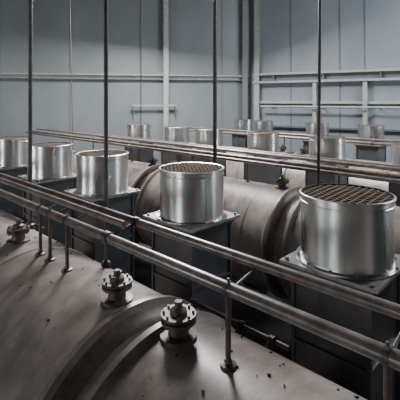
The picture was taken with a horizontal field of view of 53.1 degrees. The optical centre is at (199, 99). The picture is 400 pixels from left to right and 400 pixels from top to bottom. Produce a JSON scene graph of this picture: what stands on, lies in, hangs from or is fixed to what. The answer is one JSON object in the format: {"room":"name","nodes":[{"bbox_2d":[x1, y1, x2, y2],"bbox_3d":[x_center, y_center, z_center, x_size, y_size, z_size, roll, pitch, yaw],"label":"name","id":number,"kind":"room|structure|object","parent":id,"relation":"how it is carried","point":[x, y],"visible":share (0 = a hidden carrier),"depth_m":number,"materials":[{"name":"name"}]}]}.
{"room":"industrial plant room","nodes":[
{"label":"industrial plant room","id":0,"kind":"room"},
{"bbox_2d":[1,0,251,163],"bbox_3d":[-13.921,-0.750,21.436,35.023,13.500,0.200,0,0,-11],"label":"wall","id":1,"kind":"structure","parent":0,"point":[135,27],"depth_m":23.09,"materials":[{"name":"grey metal"}]},
{"bbox_2d":[0,0,0,136],"bbox_3d":[-7.880,-0.750,22.478,18.814,13.500,0.020,0,0,-11],"label":"trim","id":2,"kind":"structure","parent":1,"relation":"attached to","point":[0,0],"depth_m":21.90,"materials":[{"name":"grey metal"}]},
{"bbox_2d":[0,73,248,80],"bbox_3d":[-13.131,-1.325,21.358,32.700,0.310,0.250,0,0,-11],"label":"beam","id":3,"kind":"structure","parent":1,"relation":"attached to","point":[2,75],"depth_m":22.99,"materials":[{"name":"metal"}]},
{"bbox_2d":[132,104,176,113],"bbox_3d":[-2.653,0.530,23.308,2.572,0.540,0.350,0,0,-11],"label":"wall girt","id":4,"kind":"structure","parent":1,"relation":"attached to","point":[133,105],"depth_m":23.18,"materials":[{"name":"paint"}]},
{"bbox_2d":[134,242,290,359],"bbox_3d":[0.500,6.100,7.801,63.009,0.200,33.605,0,0,0],"label":"floor","id":5,"kind":"structure","parent":0,"point":[259,320],"depth_m":11.04,"materials":[{"name":"concrete"}]},
{"bbox_2d":[0,136,27,216],"bbox_3d":[-5.269,3.526,11.141,1.110,4.949,1.110,0,0,44],"label":"vent stack","id":6,"kind":"object","parent":5,"relation":"on","point":[13,149],"visible":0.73,"depth_m":10.74,"materials":[{"name":"metal"}]},
{"bbox_2d":[18,142,75,247],"bbox_3d":[-3.567,3.526,9.520,1.110,4.949,1.110,0,0,44],"label":"vent stack","id":7,"kind":"object","parent":5,"relation":"on","point":[51,161],"visible":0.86,"depth_m":9.15,"materials":[{"name":"metal"}]},
{"bbox_2d":[64,150,140,279],"bbox_3d":[-1.939,3.526,7.967,1.110,4.949,1.110,0,0,44],"label":"vent stack","id":8,"kind":"object","parent":5,"relation":"on","point":[89,164],"visible":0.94,"depth_m":7.64,"materials":[{"name":"metal"}]},
{"bbox_2d":[125,123,153,162],"bbox_3d":[-2.662,3.526,17.456,1.110,4.949,1.110,0,0,44],"label":"vent stack","id":9,"kind":"object","parent":5,"relation":"on","point":[137,130],"visible":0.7,"depth_m":17.07,"materials":[{"name":"metal"}]},
{"bbox_2d":[163,0,167,139],"bbox_3d":[-2.004,-0.750,23.442,0.280,13.500,0.330,0,0,-11],"label":"steel column","id":10,"kind":"structure","parent":5,"relation":"on","point":[165,2],"depth_m":23.28,"materials":[{"name":"metal"}]},
{"bbox_2d":[161,126,192,163],"bbox_3d":[-0.910,3.526,15.787,1.110,4.949,1.110,0,0,44],"label":"vent stack","id":11,"kind":"object","parent":5,"relation":"on","point":[171,133],"visible":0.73,"depth_m":15.42,"materials":[{"name":"metal"}]},
{"bbox_2d":[0,210,366,399],"bbox_3d":[-4.721,3.950,8.091,29.000,4.100,2.680,0,0,44],"label":"cylindrical tank","id":12,"kind":"object","parent":5,"relation":"on","point":[120,338],"visible":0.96,"depth_m":3.88,"materials":[{"name":"steel"},{"name":"painted metal"}]},
{"bbox_2d":[6,168,358,398],"bbox_3d":[-0.281,2.538,8.291,6.924,0.648,11.907,0,0,14],"label":"debris","id":13,"kind":"object","parent":12,"relation":"on","point":[176,355],"visible":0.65,"depth_m":3.50,"materials":[{"name":"black"}]},
{"bbox_2d":[0,173,399,399],"bbox_3d":[-4.400,1.845,8.066,28.500,0.829,0.557,0,0,44],"label":"pipe railing","id":14,"kind":"object","parent":12,"relation":"on","point":[386,354],"visible":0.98,"depth_m":3.49,"materials":[{"name":"metal"}]},
{"bbox_2d":[143,162,239,325],"bbox_3d":[-0.130,3.526,6.271,1.110,4.949,1.110,0,0,44],"label":"vent stack","id":15,"kind":"object","parent":5,"relation":"on","point":[191,193],"visible":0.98,"depth_m":5.91,"materials":[{"name":"metal"}]},
{"bbox_2d":[192,128,225,176],"bbox_3d":[0.328,3.526,14.607,1.110,4.949,1.110,0,0,44],"label":"vent stack","id":16,"kind":"object","parent":5,"relation":"on","point":[204,136],"visible":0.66,"depth_m":14.25,"materials":[{"name":"metal"}]},
{"bbox_2d":[72,150,399,299],"bbox_3d":[0.642,3.950,11.545,26.000,4.100,2.680,0,0,44],"label":"cylindrical tank","id":17,"kind":"object","parent":5,"relation":"on","point":[268,228],"visible":0.26,"depth_m":9.60,"materials":[{"name":"painted metal"},{"name":"steel"}]},
{"bbox_2d":[25,128,399,183],"bbox_3d":[0.959,1.845,11.515,25.500,0.829,1.182,0,0,44],"label":"pipe railing","id":18,"kind":"object","parent":17,"relation":"on","point":[332,170],"visible":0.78,"depth_m":10.89,"materials":[{"name":"metal"}]},
{"bbox_2d":[231,119,252,147],"bbox_3d":[2.377,3.526,21.772,1.110,4.949,1.110,0,0,44],"label":"vent stack","id":19,"kind":"object","parent":5,"relation":"on","point":[239,124],"visible":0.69,"depth_m":21.38,"materials":[{"name":"metal"}]},
{"bbox_2d":[241,0,247,118],"bbox_3d":[2.691,-0.750,24.338,0.320,13.500,0.330,0,0,-11],"label":"steel column","id":20,"kind":"structure","parent":5,"relation":"on","point":[244,3],"depth_m":24.18,"materials":[{"name":"grey metal"}]},
{"bbox_2d":[254,0,260,120],"bbox_3d":[3.498,-0.750,24.227,0.320,13.500,0.330,0,0,32],"label":"steel column","id":21,"kind":"structure","parent":5,"relation":"on","point":[257,3],"depth_m":24.13,"materials":[{"name":"metal"}]},
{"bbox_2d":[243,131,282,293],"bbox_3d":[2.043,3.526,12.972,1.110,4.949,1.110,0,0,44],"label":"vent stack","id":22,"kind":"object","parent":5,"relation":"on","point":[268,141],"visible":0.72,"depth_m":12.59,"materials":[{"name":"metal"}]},
{"bbox_2d":[253,120,272,131],"bbox_3d":[3.179,3.526,20.178,1.110,4.949,1.110,0,0,44],"label":"vent stack","id":23,"kind":"object","parent":5,"relation":"on","point":[258,125],"visible":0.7,"depth_m":19.75,"materials":[{"name":"metal"}]},
{"bbox_2d":[190,142,390,190],"bbox_3d":[6.551,3.950,14.339,21.300,4.100,2.680,0,0,44],"label":"industrial pipeline","id":24,"kind":"object","parent":5,"relation":"on","point":[233,169],"visible":0.21,"depth_m":15.57,"materials":[{"name":"steel"},{"name":"painted metal"}]},
{"bbox_2d":[190,127,398,151],"bbox_3d":[6.801,1.845,14.383,21.000,0.829,0.557,0,0,44],"label":"pipe railing","id":25,"kind":"object","parent":24,"relation":"on","point":[235,132],"visible":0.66,"depth_m":16.52,"materials":[{"name":"metal"}]},
{"bbox_2d":[300,123,328,153],"bbox_3d":[5.314,3.526,18.143,1.110,4.949,1.110,0,0,44],"label":"vent stack","id":26,"kind":"object","parent":5,"relation":"on","point":[311,128],"visible":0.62,"depth_m":17.79,"materials":[{"name":"metal"}]},
{"bbox_2d":[313,82,317,122],"bbox_3d":[6.453,2.450,22.412,0.200,7.100,0.330,0,0,32],"label":"steel column","id":27,"kind":"structure","parent":5,"relation":"on","point":[315,84],"depth_m":22.30,"materials":[{"name":"metal"}]},
{"bbox_2d":[303,135,349,185],"bbox_3d":[3.636,3.526,11.454,1.110,4.949,1.110,0,0,44],"label":"vent stack","id":28,"kind":"object","parent":5,"relation":"on","point":[331,146],"visible":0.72,"depth_m":11.06,"materials":[{"name":"metal"}]},
{"bbox_2d":[279,183,399,399],"bbox_3d":[1.659,3.526,4.538,1.110,4.949,1.110,0,0,44],"label":"vent stack","id":29,"kind":"object","parent":5,"relation":"on","point":[348,230],"visible":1,"depth_m":4.17,"materials":[{"name":"metal"}]},
{"bbox_2d":[363,81,367,124],"bbox_3d":[8.699,2.450,21.032,0.220,7.100,0.330,0,0,32],"label":"steel column","id":30,"kind":"structure","parent":5,"relation":"on","point":[365,83],"depth_m":20.90,"materials":[{"name":"metal"}]},
{"bbox_2d":[353,125,385,161],"bbox_3d":[7.052,3.526,16.487,1.110,4.949,1.110,0,0,44],"label":"vent stack","id":31,"kind":"object","parent":5,"relation":"on","point":[363,151],"visible":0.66,"depth_m":16.12,"materials":[{"name":"metal"}]},
{"bbox_2d":[385,140,399,206],"bbox_3d":[5.279,3.526,9.888,1.110,4.949,1.110,0,0,44],"label":"vent stack","id":32,"kind":"object","parent":5,"relation":"on","point":[394,188],"visible":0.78,"depth_m":9.80,"materials":[{"name":"metal"}]},
{"bbox_2d":[252,0,399,162],"bbox_3d":[17.655,-0.750,15.842,34.004,13.500,0.200,0,0,32],"label":"wall","id":33,"kind":"structure","parent":0,"point":[382,16],"depth_m":22.07,"materials":[{"name":"grey metal"}]},
{"bbox_2d":[252,68,399,83],"bbox_3d":[15.962,-1.300,16.530,29.800,0.600,0.400,0,0,32],"label":"beam","id":34,"kind":"structure","parent":33,"relation":"attached to","point":[389,74],"depth_m":21.84,"materials":[{"name":"metal"}]},
{"bbox_2d":[290,0,365,150],"bbox_3d":[8.106,-0.750,21.576,6.654,13.500,0.025,0,0,32],"label":"trim","id":35,"kind":"structure","parent":33,"relation":"attached to","point":[290,0],"depth_m":21.84,"materials":[{"name":"grey metal"}]},
{"bbox_2d":[259,101,399,131],"bbox_3d":[16.009,0.830,16.607,29.800,1.540,0.220,0,0,32],"label":"beam","id":36,"kind":"structure","parent":33,"relation":"attached to","point":[298,102],"depth_m":21.75,"materials":[{"name":"metal"}]},
{"bbox_2d":[260,105,399,109],"bbox_3d":[15.734,0.410,16.541,28.200,0.180,0.620,0,0,32],"label":"pipe","id":37,"kind":"object","parent":33,"relation":"attached to","point":[268,106],"visible":1,"depth_m":21.32,"materials":[{"name":"metal"}]},
{"bbox_3d":[-2.287,-7.600,1.611,64.290,0.200,54.989,0,0,44],"label":"ceiling","id":38,"kind":"structure","parent":0,"visible":0},
{"bbox_2d":[27,0,34,228],"bbox_3d":[-3.126,-2.555,7.399,0.247,9.890,0.216,0,0,44],"label":"rod","id":39,"kind":"object","parent":38,"relation":"hanging from","point":[30,2],"visible":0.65,"depth_m":7.39,"materials":[{"name":"metal"}]},
{"bbox_2d":[69,0,72,149],"bbox_3d":[-6.188,-2.485,19.159,0.504,10.032,0.120,0,0,44],"label":"rod","id":40,"kind":"object","parent":38,"relation":"hanging from","point":[69,0],"visible":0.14,"depth_m":19.10,"materials":[{"name":"metal"}]},
{"bbox_2d":[101,0,110,268],"bbox_3d":[-1.339,-2.555,5.696,0.180,9.890,0.180,0,0,44],"label":"rod","id":41,"kind":"object","parent":38,"relation":"hanging from","point":[106,263],"visible":0.81,"depth_m":5.67,"materials":[{"name":"metal"}]},
{"bbox_2d":[213,0,216,163],"bbox_3d":[0.400,-2.485,10.670,0.330,10.030,0.330,0,0,44],"label":"rod","id":42,"kind":"object","parent":38,"relation":"hanging from","point":[214,1],"visible":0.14,"depth_m":10.62,"materials":[{"name":"metal"}]},
{"bbox_2d":[317,0,321,183],"bbox_3d":[2.591,-2.485,8.582,0.277,10.031,0.204,0,0,44],"label":"rod","id":43,"kind":"object","parent":38,"relation":"hanging from","point":[319,1],"visible":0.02,"depth_m":8.58,"materials":[{"name":"metal"}]}
]}

